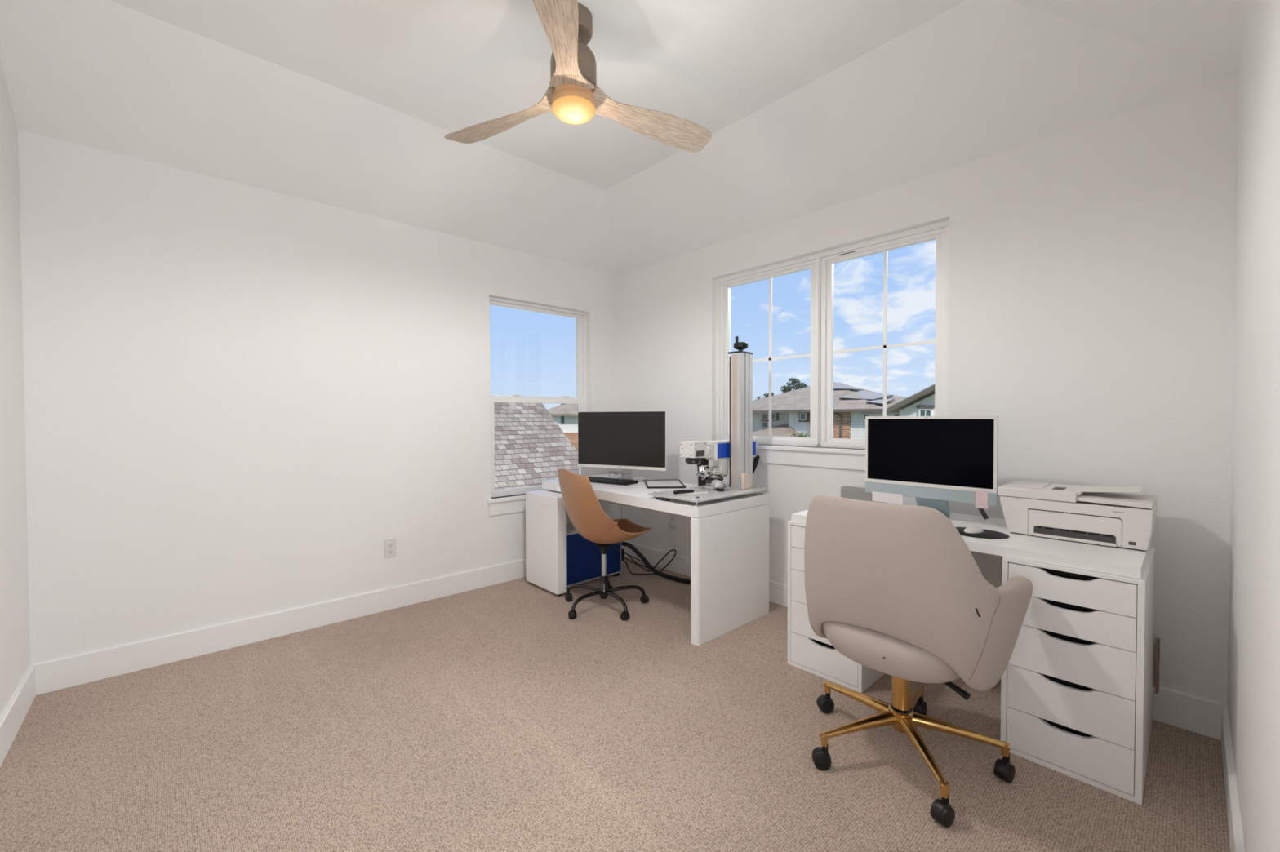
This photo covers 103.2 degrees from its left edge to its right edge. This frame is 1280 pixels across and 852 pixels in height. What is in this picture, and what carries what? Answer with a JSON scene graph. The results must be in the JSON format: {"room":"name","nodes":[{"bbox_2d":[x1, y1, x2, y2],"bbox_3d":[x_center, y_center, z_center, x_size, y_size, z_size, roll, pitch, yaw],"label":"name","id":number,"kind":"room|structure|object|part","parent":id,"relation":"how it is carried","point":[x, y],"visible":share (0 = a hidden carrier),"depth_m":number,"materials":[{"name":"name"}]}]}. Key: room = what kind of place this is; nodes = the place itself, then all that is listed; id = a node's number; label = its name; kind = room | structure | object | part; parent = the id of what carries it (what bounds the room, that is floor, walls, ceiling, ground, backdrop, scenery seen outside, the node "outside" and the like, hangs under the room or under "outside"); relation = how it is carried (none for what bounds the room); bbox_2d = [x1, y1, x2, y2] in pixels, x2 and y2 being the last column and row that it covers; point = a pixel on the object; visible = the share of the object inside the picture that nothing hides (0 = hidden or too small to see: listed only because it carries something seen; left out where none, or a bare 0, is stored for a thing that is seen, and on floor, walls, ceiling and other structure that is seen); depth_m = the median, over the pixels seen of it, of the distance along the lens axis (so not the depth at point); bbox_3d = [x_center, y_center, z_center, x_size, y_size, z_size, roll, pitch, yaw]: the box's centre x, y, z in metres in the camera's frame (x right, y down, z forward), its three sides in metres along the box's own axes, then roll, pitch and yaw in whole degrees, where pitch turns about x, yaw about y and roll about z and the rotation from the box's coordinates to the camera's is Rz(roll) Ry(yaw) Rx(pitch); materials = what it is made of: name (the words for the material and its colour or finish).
{"room":"home office","nodes":[
{"label":"home office","id":0,"kind":"room"},
{"bbox_2d":[0,58,31,716],"bbox_3d":[-1.530,-0.194,0.849,0.150,2.784,3.522,-1,1,-43],"label":"wall","id":1,"kind":"structure","parent":0,"point":[15,626],"depth_m":2.02,"materials":[{"name":"white paint"}]},
{"bbox_2d":[0,665,35,767],"bbox_3d":[-1.461,1.129,0.923,0.015,0.136,3.507,-1,1,-43],"label":"baseboard","id":2,"kind":"structure","parent":1,"relation":"attached to","point":[15,711],"depth_m":1.96,"materials":[{"name":"white wood"}]},
{"bbox_2d":[17,129,617,664],"bbox_3d":[-1.482,-0.071,3.388,3.650,2.450,0.150,-1,1,-43],"label":"wall","id":3,"kind":"structure","parent":0,"point":[236,394],"depth_m":2.70,"materials":[{"name":"white paint"}]},
{"bbox_2d":[30,558,525,695],"bbox_3d":[-1.424,1.087,3.347,3.350,0.136,0.015,-1,1,-43],"label":"baseboard","id":4,"kind":"structure","parent":3,"relation":"attached to","point":[55,674],"depth_m":2.72,"materials":[{"name":"white wood"}]},
{"bbox_2d":[384,537,396,558],"bbox_3d":[-1.576,0.771,3.207,0.072,0.116,0.009,-1,1,-43],"label":"wall outlet","id":5,"kind":"object","parent":3,"relation":"attached to","point":[390,545],"visible":1,"depth_m":3.20,"materials":[{"name":"grey plastic"}]},
{"bbox_2d":[387,549,393,554],"bbox_3d":[-1.575,0.793,3.205,0.034,0.028,0.003,-1,1,-43],"label":"receptacle","id":6,"kind":"object","parent":5,"relation":"attached to","point":[389,551],"depth_m":3.20,"materials":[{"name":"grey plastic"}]},
{"bbox_2d":[387,542,393,547],"bbox_3d":[-1.575,0.749,3.205,0.034,0.028,0.003,-1,1,-43],"label":"receptacle","id":7,"kind":"object","parent":5,"relation":"attached to","point":[390,544],"depth_m":3.20,"materials":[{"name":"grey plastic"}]},
{"bbox_2d":[486,297,586,515],"bbox_3d":[-0.783,-0.154,3.999,0.970,1.588,0.163,-1,1,-43],"label":"window","id":8,"kind":"structure","parent":3,"relation":"in","point":[509,504],"depth_m":3.92,"materials":[{"name":"white plastic"}]},
{"bbox_3d":[-0.814,-0.556,4.025,0.856,0.745,0.035,-1,1,-43],"label":"sash","id":9,"kind":"part","parent":8,"relation":"part of","materials":[{"name":"white plastic"}]},
{"bbox_3d":[-0.790,0.141,4.013,0.876,0.744,0.026,-1,1,-43],"label":"sash","id":10,"kind":"part","parent":8,"relation":"part of","materials":[{"name":"white plastic"}]},
{"bbox_2d":[0,556,1230,851],"bbox_3d":[-0.237,1.235,2.058,3.650,0.120,3.822,-1,1,-43],"label":"floor","id":11,"kind":"structure","parent":0,"point":[491,718],"depth_m":1.79,"materials":[{"name":"carpet"}]},
{"bbox_2d":[565,522,624,589],"bbox_3d":[-0.422,0.918,3.824,0.585,0.451,0.294,-1,1,-43],"label":"storage box","id":12,"kind":"object","parent":11,"relation":"on","point":[583,557],"visible":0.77,"depth_m":3.66,"materials":[{"name":"blue metal"}]},
{"bbox_2d":[558,468,651,621],"bbox_3d":[-0.217,0.706,3.224,0.568,0.897,0.543,-1,1,-30],"label":"shell chair","id":13,"kind":"object","parent":11,"relation":"on","point":[585,513],"visible":1,"depth_m":3.07,"materials":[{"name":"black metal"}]},
{"bbox_3d":[-0.368,1.071,3.299,0.259,0.075,0.023,0,1,21],"label":"leg","id":14,"kind":"part","parent":13,"relation":"part of","materials":[{"name":"black metal"}]},
{"bbox_3d":[-0.326,1.074,3.132,0.023,0.075,0.259,1,1,40],"label":"leg","id":15,"kind":"part","parent":13,"relation":"part of","materials":[{"name":"black metal"}]},
{"bbox_3d":[-0.148,1.074,3.122,0.023,0.075,0.259,-1,1,-34],"label":"leg","id":16,"kind":"part","parent":13,"relation":"part of","materials":[{"name":"black metal"}]},
{"bbox_3d":[-0.092,0.796,3.165,0.245,0.075,0.012,0,1,28],"label":"height lever","id":17,"kind":"part","parent":13,"relation":"part of","materials":[{"name":"black plastic"}]},
{"bbox_3d":[-0.088,1.071,3.285,0.259,0.075,0.023,0,1,-16],"label":"leg","id":18,"kind":"part","parent":13,"relation":"part of","materials":[{"name":"black metal"}]},
{"bbox_2d":[617,520,645,533],"bbox_3d":[-0.182,0.667,3.266,0.358,0.127,0.419,-1,1,-30],"label":"seat cushion","id":19,"kind":"object","parent":13,"relation":"on","point":[625,526],"depth_m":3.33,"materials":[{"name":"brown leather"}]},
{"bbox_2d":[525,473,768,645],"bbox_3d":[-0.025,0.781,3.415,0.810,0.738,1.544,-1,1,-43],"label":"desk","id":20,"kind":"object","parent":11,"relation":"on","point":[730,535],"visible":0.84,"depth_m":2.97,"materials":[{"name":"white laminate"}]},
{"bbox_3d":[-0.667,0.834,3.568,0.070,0.586,0.416,-1,1,-43],"label":"panel leg","id":21,"kind":"part","parent":20,"relation":"part of","materials":[{"name":"white laminate"}]},
{"bbox_3d":[-0.436,0.507,3.775,0.700,0.060,0.416,-1,1,-43],"label":"pull out panel","id":22,"kind":"part","parent":20,"relation":"part of","materials":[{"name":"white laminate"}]},
{"bbox_3d":[-0.464,0.802,4.034,0.600,0.676,0.040,-1,1,-43],"label":"panel","id":23,"kind":"part","parent":20,"relation":"part of","materials":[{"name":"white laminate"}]},
{"bbox_2d":[587,476,637,485],"bbox_3d":[-0.237,0.396,3.683,0.440,0.025,0.150,1,1,35],"label":"keyboard","id":24,"kind":"object","parent":20,"relation":"on","point":[593,479],"visible":0.87,"depth_m":3.62,"materials":[{"name":"black plastic"}]},
{"bbox_2d":[577,411,666,482],"bbox_3d":[-0.094,0.149,3.769,0.728,0.514,0.234,0,1,27],"label":"monitor","id":25,"kind":"object","parent":20,"relation":"on","point":[626,441],"visible":0.96,"depth_m":3.66,"materials":[{"name":"grey plastic"}]},
{"bbox_3d":[0.252,0.557,3.673,0.018,0.176,1.454,-1,1,-43],"label":"rail","id":26,"kind":"part","parent":20,"relation":"part of","materials":[{"name":"white laminate"}]},
{"bbox_2d":[655,497,670,501],"bbox_3d":[0.129,0.415,2.875,0.011,0.011,0.105,-1,1,-41],"label":"pen","id":27,"kind":"object","parent":20,"relation":"on","point":[656,498],"visible":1,"depth_m":2.87,"materials":[{"name":"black plastic"}]},
{"bbox_2d":[644,480,685,488],"bbox_3d":[0.167,0.404,3.545,0.260,0.012,0.380,0,1,-3],"label":"tablet","id":28,"kind":"object","parent":20,"relation":"on","point":[650,484],"visible":0.96,"depth_m":3.50,"materials":[{"name":"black plastic"}]},
{"bbox_3d":[0.167,0.405,3.545,0.240,0.007,0.360,0,1,-3],"label":"panel","id":29,"kind":"part","parent":28,"relation":"part of","materials":[{"name":"grey plastic"}]},
{"bbox_2d":[697,457,708,486],"bbox_3d":[0.429,0.315,3.465,0.082,0.190,0.082,-1,1,-43],"label":"tumbler","id":30,"kind":"object","parent":20,"relation":"on","point":[704,461],"visible":0.38,"depth_m":3.44,"materials":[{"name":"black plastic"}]},
{"bbox_2d":[648,336,768,506],"bbox_3d":[0.481,-0.067,3.071,0.837,0.966,0.372,-1,1,-43],"label":"laser engraver","id":31,"kind":"object","parent":20,"relation":"on","point":[735,455],"visible":0.94,"depth_m":3.10,"materials":[{"name":"silver metal"}]},
{"bbox_2d":[672,489,693,493],"bbox_3d":[0.251,0.381,2.939,0.142,0.020,0.050,-1,1,-24],"label":"pliers","id":32,"kind":"object","parent":31,"relation":"on","point":[679,491],"visible":1,"depth_m":2.94,"materials":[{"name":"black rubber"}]},
{"bbox_2d":[685,491,707,496],"bbox_3d":[0.323,0.383,2.873,0.140,0.012,0.024,-1,1,-31],"label":"block","id":33,"kind":"object","parent":31,"relation":"on","point":[703,492],"visible":1,"depth_m":2.86,"materials":[{"name":"grey plastic"}]},
{"bbox_3d":[0.359,0.164,3.010,0.075,0.035,0.002,-1,1,-43],"label":"label plate","id":34,"kind":"part","parent":31,"relation":"part of","materials":[{"name":"grey plastic"}]},
{"bbox_3d":[0.417,0.391,3.020,0.662,0.010,0.372,-1,1,-43],"label":"plate","id":35,"kind":"part","parent":31,"relation":"part of","materials":[{"name":"silver metal"}]},
{"bbox_2d":[696,465,728,491],"bbox_3d":[0.475,0.313,3.114,0.198,0.142,0.215,-1,1,-43],"label":"rotary chuck","id":36,"kind":"object","parent":31,"relation":"on","point":[713,475],"visible":0.98,"depth_m":3.10,"materials":[{"name":"silver metal"}]},
{"bbox_3d":[0.463,0.353,3.073,0.062,0.062,0.105,0,1,-13],"label":"motor","id":37,"kind":"part","parent":36,"relation":"part of","materials":[{"name":"metal"}]},
{"bbox_3d":[0.499,0.248,3.162,0.055,0.080,0.070,-1,1,-43],"label":"mount plate","id":38,"kind":"part","parent":31,"relation":"part of","materials":[{"name":"grey plastic"}]},
{"bbox_3d":[0.602,-0.027,3.181,0.110,0.810,0.019,-1,1,-43],"label":"guide rail","id":39,"kind":"part","parent":31,"relation":"part of","materials":[{"name":"grey plastic"}]},
{"bbox_3d":[0.619,0.149,3.222,0.395,0.090,0.002,-1,1,-43],"label":"blue panel","id":40,"kind":"part","parent":31,"relation":"part of","materials":[{"name":"blue metal"}]},
{"bbox_3d":[0.532,0.820,2.913,0.668,0.676,0.050,-1,1,-43],"label":"panel","id":41,"kind":"part","parent":20,"relation":"part of","materials":[{"name":"white laminate"}]},
{"bbox_2d":[623,549,675,574],"bbox_3d":[0.078,1.048,3.901,0.403,0.184,0.086,0,1,1],"label":"power cord","id":42,"kind":"object","parent":11,"relation":"on","point":[636,563],"visible":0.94,"depth_m":3.90,"materials":[{"name":"black rubber"}]},
{"bbox_2d":[667,521,690,571],"bbox_3d":[0.406,0.946,3.776,0.040,0.386,0.546,-1,1,-41],"label":"charging cord","id":43,"kind":"object","parent":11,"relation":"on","point":[670,523],"visible":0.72,"depth_m":3.95,"materials":[{"name":"grey plastic"}]},
{"bbox_2d":[621,455,759,584],"bbox_3d":[0.296,0.665,3.666,1.154,0.952,0.117,1,1,34],"label":"cable","id":44,"kind":"object","parent":11,"relation":"on","point":[633,548],"visible":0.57,"depth_m":3.81,"materials":[{"name":"black rubber"}]},
{"bbox_2d":[787,520,884,693],"bbox_3d":[1.058,0.813,2.545,0.580,0.700,0.365,-1,1,-43],"label":"drawer unit","id":45,"kind":"object","parent":11,"relation":"on","point":[807,651],"visible":0.31,"depth_m":2.42,"materials":[{"name":"white laminate"}]},
{"bbox_3d":[0.852,0.641,2.352,0.018,0.106,0.328,-1,1,-43],"label":"drawer","id":46,"kind":"part","parent":45,"relation":"part of","materials":[{"name":"white laminate"}]},
{"bbox_3d":[0.852,0.535,2.350,0.018,0.103,0.328,-1,1,-43],"label":"drawer","id":47,"kind":"part","parent":45,"relation":"part of","materials":[{"name":"white laminate"}]},
{"bbox_3d":[0.852,0.772,2.354,0.018,0.151,0.328,-1,1,-43],"label":"drawer","id":48,"kind":"part","parent":45,"relation":"part of","materials":[{"name":"white laminate"}]},
{"bbox_3d":[0.852,0.926,2.357,0.018,0.153,0.328,-1,1,-43],"label":"drawer","id":49,"kind":"part","parent":45,"relation":"part of","materials":[{"name":"white laminate"}]},
{"bbox_3d":[0.853,1.076,2.360,0.018,0.142,0.328,-1,1,-43],"label":"drawer","id":50,"kind":"part","parent":45,"relation":"part of","materials":[{"name":"white laminate"}]},
{"bbox_2d":[804,494,1032,827],"bbox_3d":[0.938,0.704,1.829,0.671,0.944,0.694,-1,1,-43],"label":"office chair","id":51,"kind":"object","parent":11,"relation":"on","point":[897,590],"visible":1,"depth_m":1.59,"materials":[{"name":"beige fabric"}]},
{"bbox_3d":[0.845,1.058,1.971,0.047,0.076,0.297,-1,1,-33],"label":"leg","id":52,"kind":"part","parent":51,"relation":"part of","materials":[{"name":"gold metal"}]},
{"bbox_3d":[0.769,1.061,1.784,0.297,0.076,0.047,0,1,-14],"label":"leg","id":53,"kind":"part","parent":51,"relation":"part of","materials":[{"name":"gold metal"}]},
{"bbox_3d":[0.937,0.751,1.819,0.536,0.170,0.500,-1,1,-43],"label":"seat","id":54,"kind":"part","parent":51,"relation":"part of","materials":[{"name":"beige fabric"}]},
{"bbox_3d":[1.050,1.057,1.957,0.047,0.076,0.297,1,1,40],"label":"leg","id":55,"kind":"part","parent":51,"relation":"part of","materials":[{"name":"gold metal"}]},
{"bbox_3d":[0.921,1.063,1.652,0.047,0.076,0.297,0,1,5],"label":"leg","id":56,"kind":"part","parent":51,"relation":"part of","materials":[{"name":"gold metal"}]},
{"bbox_3d":[1.008,0.851,1.672,0.024,0.033,0.146,-1,1,-25],"label":"tilt lever","id":57,"kind":"part","parent":51,"relation":"part of","materials":[{"name":"black plastic"}]},
{"bbox_3d":[1.096,1.061,1.753,0.297,0.076,0.047,0,1,24],"label":"leg","id":58,"kind":"part","parent":51,"relation":"part of","materials":[{"name":"gold metal"}]},
{"bbox_2d":[1000,547,1155,805],"bbox_3d":[1.648,0.823,1.902,0.580,0.700,0.367,-1,1,-43],"label":"drawer unit","id":59,"kind":"object","parent":11,"relation":"on","point":[1077,679],"visible":0.77,"depth_m":1.69,"materials":[{"name":"white laminate"}]},
{"bbox_2d":[791,510,1151,579],"bbox_3d":[1.371,0.449,2.232,0.600,0.037,1.216,-1,1,-43],"label":"tabletop","id":60,"kind":"object","parent":59,"relation":"on","point":[1130,563],"visible":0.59,"depth_m":1.81,"materials":[{"name":"white laminate"}]},
{"bbox_2d":[840,485,884,502],"bbox_3d":[1.189,0.377,2.698,0.060,0.091,0.230,-1,1,-43],"label":"storage box","id":61,"kind":"object","parent":60,"relation":"on","point":[849,492],"visible":0.29,"depth_m":2.70,"materials":[{"name":"grey plastic"}]},
{"bbox_2d":[865,416,998,518],"bbox_3d":[1.347,0.191,2.361,0.151,0.473,0.550,-1,1,-43],"label":"desktop computer","id":62,"kind":"object","parent":60,"relation":"on","point":[936,461],"visible":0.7,"depth_m":2.30,"materials":[{"name":"silver metal"}]},
{"bbox_2d":[871,491,902,504],"bbox_3d":[1.191,0.346,2.448,0.001,0.047,0.140,-1,1,-43],"label":"paper slip","id":63,"kind":"object","parent":62,"relation":"attached to","point":[877,496],"visible":0.86,"depth_m":2.44,"materials":[{"name":"white paper"}]},
{"bbox_2d":[975,490,987,509],"bbox_3d":[1.454,0.313,2.161,0.001,0.075,0.045,-1,1,-43],"label":"sticky note","id":64,"kind":"object","parent":62,"relation":"attached to","point":[981,497],"visible":1,"depth_m":2.16,"materials":[{"name":"pink paper"}]},
{"bbox_2d":[955,527,1009,538],"bbox_3d":[1.360,0.432,2.055,0.185,0.003,0.220,-1,1,-43],"label":"mouse pad","id":65,"kind":"object","parent":60,"relation":"on","point":[986,534],"visible":0.61,"depth_m":2.02,"materials":[{"name":"black rubber"}]},
{"bbox_2d":[964,526,983,533],"bbox_3d":[1.362,0.421,2.074,0.112,0.017,0.060,-1,1,-37],"label":"computer mouse","id":66,"kind":"object","parent":65,"relation":"on","point":[971,529],"visible":1,"depth_m":2.05,"materials":[{"name":"grey plastic"}]},
{"bbox_2d":[977,508,988,519],"bbox_3d":[1.576,0.394,2.336,0.008,0.070,0.048,-1,1,-43],"label":"marker","id":67,"kind":"object","parent":60,"relation":"on","point":[982,511],"visible":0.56,"depth_m":2.33,"materials":[{"name":"grey plastic"}]},
{"bbox_2d":[997,480,1157,551],"bbox_3d":[1.725,0.333,2.016,0.312,0.201,0.451,-1,1,-43],"label":"printer","id":68,"kind":"object","parent":60,"relation":"on","point":[1104,516],"visible":1,"depth_m":1.91,"materials":[{"name":"white plastic"}]},
{"bbox_3d":[1.658,0.266,2.091,0.308,0.036,0.248,-1,1,-43],"label":"scanner lid","id":69,"kind":"part","parent":68,"relation":"part of","materials":[{"name":"white plastic"}]},
{"bbox_2d":[1033,533,1116,546],"bbox_3d":[1.625,0.426,1.905,0.012,0.011,0.238,-1,1,-43],"label":"paper tray","id":70,"kind":"object","parent":68,"relation":"on","point":[1084,539],"depth_m":1.89,"materials":[{"name":"white plastic"}]},
{"bbox_2d":[1079,486,1144,492],"bbox_3d":[1.806,0.243,1.949,0.200,0.020,0.175,-1,1,-43],"label":"document tray","id":71,"kind":"object","parent":68,"relation":"on","point":[1082,489],"depth_m":1.93,"materials":[{"name":"white plastic"}]},
{"bbox_2d":[1076,492,1156,509],"bbox_3d":[1.810,0.275,1.925,0.288,0.018,0.201,-1,1,-43],"label":"tray","id":72,"kind":"object","parent":68,"relation":"on","point":[1100,500],"depth_m":1.87,"materials":[{"name":"white plastic"}]},
{"bbox_3d":[1.443,1.086,1.718,0.018,0.142,0.330,-1,1,-43],"label":"drawer","id":73,"kind":"part","parent":59,"relation":"part of","materials":[{"name":"white laminate"}]},
{"bbox_3d":[1.442,0.936,1.715,0.018,0.153,0.330,-1,1,-43],"label":"drawer","id":74,"kind":"part","parent":59,"relation":"part of","materials":[{"name":"white laminate"}]},
{"bbox_3d":[1.442,0.782,1.712,0.018,0.151,0.330,-1,1,-43],"label":"drawer","id":75,"kind":"part","parent":59,"relation":"part of","materials":[{"name":"white laminate"}]},
{"bbox_3d":[1.441,0.545,1.708,0.018,0.103,0.330,-1,1,-43],"label":"drawer","id":76,"kind":"part","parent":59,"relation":"part of","materials":[{"name":"white laminate"}]},
{"bbox_3d":[1.442,0.651,1.710,0.018,0.106,0.330,-1,1,-43],"label":"drawer","id":77,"kind":"part","parent":59,"relation":"part of","materials":[{"name":"white laminate"}]},
{"bbox_2d":[0,0,1248,275],"bbox_3d":[-0.243,-1.502,2.010,3.350,0.454,3.522,-1,1,-43],"label":"ceiling","id":78,"kind":"structure","parent":0,"point":[806,107],"depth_m":2.28,"materials":[{"name":"white paint"}]},
{"bbox_2d":[444,0,711,152],"bbox_3d":[-0.227,-1.415,2.109,1.165,0.392,1.196,-1,1,-43],"label":"ceiling fan","id":79,"kind":"object","parent":78,"relation":"hanging from","point":[574,96],"visible":1,"depth_m":1.99,"materials":[{"name":"brown wood"}]},
{"bbox_3d":[-0.584,-1.310,2.186,0.629,0.043,0.172,0,1,29],"label":"blade","id":80,"kind":"part","parent":79,"relation":"part of","materials":[{"name":"brown wood"}]},
{"bbox_3d":[-0.258,-1.301,1.635,0.172,0.043,0.629,0,1,-1],"label":"blade","id":81,"kind":"part","parent":79,"relation":"part of","materials":[{"name":"brown wood"}]},
{"bbox_2d":[551,96,595,124],"bbox_3d":[-0.262,-1.234,2.006,0.169,0.033,0.169,-1,1,-43],"label":"diffuser","id":82,"kind":"object","parent":79,"relation":"attached to","point":[572,110],"depth_m":1.97,"materials":[{"name":"yellow"}]},
{"bbox_3d":[0.050,-1.312,2.203,0.629,0.043,0.172,-1,1,-33],"label":"blade","id":83,"kind":"part","parent":79,"relation":"part of","materials":[{"name":"brown wood"}]},
{"bbox_2d":[617,75,1238,704],"bbox_3d":[1.099,-0.073,3.164,0.150,2.450,3.672,-1,1,-43],"label":"wall","id":84,"kind":"structure","parent":0,"point":[1091,272],"depth_m":2.19,"materials":[{"name":"white paint"}]},
{"bbox_2d":[669,514,675,528],"bbox_3d":[0.257,0.745,3.981,0.009,0.116,0.072,-1,1,-43],"label":"wall outlet","id":85,"kind":"object","parent":84,"relation":"attached to","point":[672,517],"visible":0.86,"depth_m":3.97,"materials":[{"name":"grey plastic"}]},
{"bbox_2d":[715,219,949,470],"bbox_3d":[1.076,-0.407,3.152,0.172,1.305,1.604,-1,1,-43],"label":"window","id":86,"kind":"structure","parent":84,"relation":"in","point":[821,264],"depth_m":3.10,"materials":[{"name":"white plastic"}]},
{"bbox_3d":[0.859,-0.462,3.428,0.055,1.144,0.763,-1,1,-43],"label":"sash","id":87,"kind":"part","parent":86,"relation":"part of","materials":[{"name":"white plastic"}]},
{"bbox_3d":[1.363,-0.454,2.880,0.055,1.144,0.691,-1,1,-43],"label":"sash","id":88,"kind":"part","parent":86,"relation":"part of","materials":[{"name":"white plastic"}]},
{"bbox_2d":[621,541,1221,740],"bbox_3d":[0.990,1.084,3.184,0.015,0.136,3.492,-1,1,-43],"label":"baseboard","id":89,"kind":"structure","parent":84,"relation":"attached to","point":[1200,715],"depth_m":1.99,"materials":[{"name":"white wood"}]},
{"bbox_2d":[1155,637,1159,694],"bbox_3d":[2.038,0.940,1.999,0.120,0.190,0.008,-1,1,-43],"label":"strip","id":90,"kind":"object","parent":84,"relation":"attached to","point":[1157,644],"visible":1,"depth_m":1.96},
{"bbox_2d":[1226,0,1279,851],"bbox_3d":[0.946,-0.028,0.633,3.500,2.450,0.150,-1,1,-43],"label":"wall","id":91,"kind":"structure","parent":0,"point":[1253,699],"depth_m":1.14,"materials":[{"name":"white paint"}]},
{"bbox_2d":[1220,702,1244,851],"bbox_3d":[1.446,1.117,1.221,2.000,0.136,0.015,-1,1,-43],"label":"baseboard","id":92,"kind":"structure","parent":91,"relation":"attached to","point":[1236,842],"depth_m":1.50,"materials":[{"name":"white wood"}]},
{"label":"outside","id":93,"kind":"structure","parent":0,"visible":0},
{"bbox_3d":[11.761,4.155,35.885,180.000,0.200,150.000,-1,1,-43],"label":"lawn","id":94,"kind":"structure","parent":93,"visible":0},
{"bbox_2d":[493,402,579,490],"bbox_3d":[-5.751,2.372,8.610,9.360,5.800,8.600,-1,1,-43],"label":"roof","id":95,"kind":"structure","parent":94,"relation":"on","point":[531,447],"depth_m":10.16,"materials":[{"name":"shingle"}]},
{"bbox_2d":[546,404,578,451],"bbox_3d":[-4.612,0.842,42.929,7.700,6.250,3.800,-1,1,-43],"label":"house","id":96,"kind":"structure","parent":94,"relation":"on","point":[566,415],"depth_m":40.25,"materials":[{"name":"beige brick"}]},
{"bbox_2d":[753,377,808,400],"bbox_3d":[15.472,-0.747,55.356,1.959,8.906,7.312,-1,1,-43],"label":"tree","id":97,"kind":"object","parent":94,"relation":"on","point":[798,384],"visible":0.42,"depth_m":54.24,"materials":[{"name":"green plant"}]},
{"bbox_2d":[791,431,809,437],"bbox_3d":[9.947,2.224,31.306,1.496,3.844,2.138,-1,1,-43],"label":"shrub","id":98,"kind":"object","parent":94,"relation":"on","point":[801,434],"visible":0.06,"depth_m":31.19,"materials":[{"name":"green plant"}]},
{"bbox_2d":[752,382,906,439],"bbox_3d":[13.537,0.217,41.191,15.500,7.480,19.500,-1,1,-43],"label":"house","id":99,"kind":"structure","parent":94,"relation":"on","point":[790,411],"depth_m":36.14,"materials":[{"name":"beige brick"}]},
{"bbox_3d":[9.752,-0.095,39.467,0.040,0.400,0.470,-1,1,-43],"label":"pane","id":100,"kind":"part","parent":99,"relation":"part of","materials":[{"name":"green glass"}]},
{"bbox_3d":[9.750,-0.734,39.456,0.040,0.400,0.470,-1,1,-43],"label":"pane","id":101,"kind":"part","parent":99,"relation":"part of","materials":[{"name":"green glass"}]},
{"bbox_3d":[11.582,-0.663,36.020,0.050,0.370,0.370,-1,1,-43],"label":"pane","id":102,"kind":"part","parent":99,"relation":"part of","materials":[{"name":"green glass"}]},
{"bbox_3d":[15.499,-3.025,38.325,1.800,0.747,1.900,-1,1,-43],"label":"solar frame","id":103,"kind":"part","parent":99,"relation":"part of","materials":[{"name":"metal"}]},
{"bbox_3d":[15.499,-3.056,38.325,1.746,0.687,1.843,-1,1,-43],"label":"solar panel","id":104,"kind":"part","parent":99,"relation":"part of","materials":[{"name":"clear glass"}]},
{"bbox_3d":[15.878,-2.191,35.563,3.298,0.825,2.231,-1,1,-43],"label":"solar panel","id":105,"kind":"part","parent":99,"relation":"part of","materials":[{"name":"clear glass"}]},
{"bbox_3d":[15.878,-2.158,35.564,3.400,0.889,2.300,-1,1,-43],"label":"solar frame","id":106,"kind":"part","parent":99,"relation":"part of","materials":[{"name":"metal"}]},
{"bbox_3d":[15.743,-1.564,33.209,2.000,0.406,1.000,-1,1,-43],"label":"solar frame","id":107,"kind":"part","parent":99,"relation":"part of","materials":[{"name":"metal"}]},
{"bbox_3d":[15.743,-1.600,33.208,1.940,0.356,0.970,-1,1,-43],"label":"solar panel","id":108,"kind":"part","parent":99,"relation":"part of","materials":[{"name":"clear glass"}]},
{"bbox_2d":[886,384,934,416],"bbox_3d":[19.781,0.718,25.560,10.860,7.000,10.020,-1,1,-43],"label":"house","id":109,"kind":"structure","parent":94,"relation":"on","point":[922,403],"depth_m":24.90,"materials":[{"name":"green wood"}]},
{"bbox_3d":[13.943,-0.221,24.786,0.040,1.110,0.480,-1,1,-43],"label":"pane","id":110,"kind":"part","parent":109,"relation":"part of","materials":[{"name":"green glass"}]}
]}

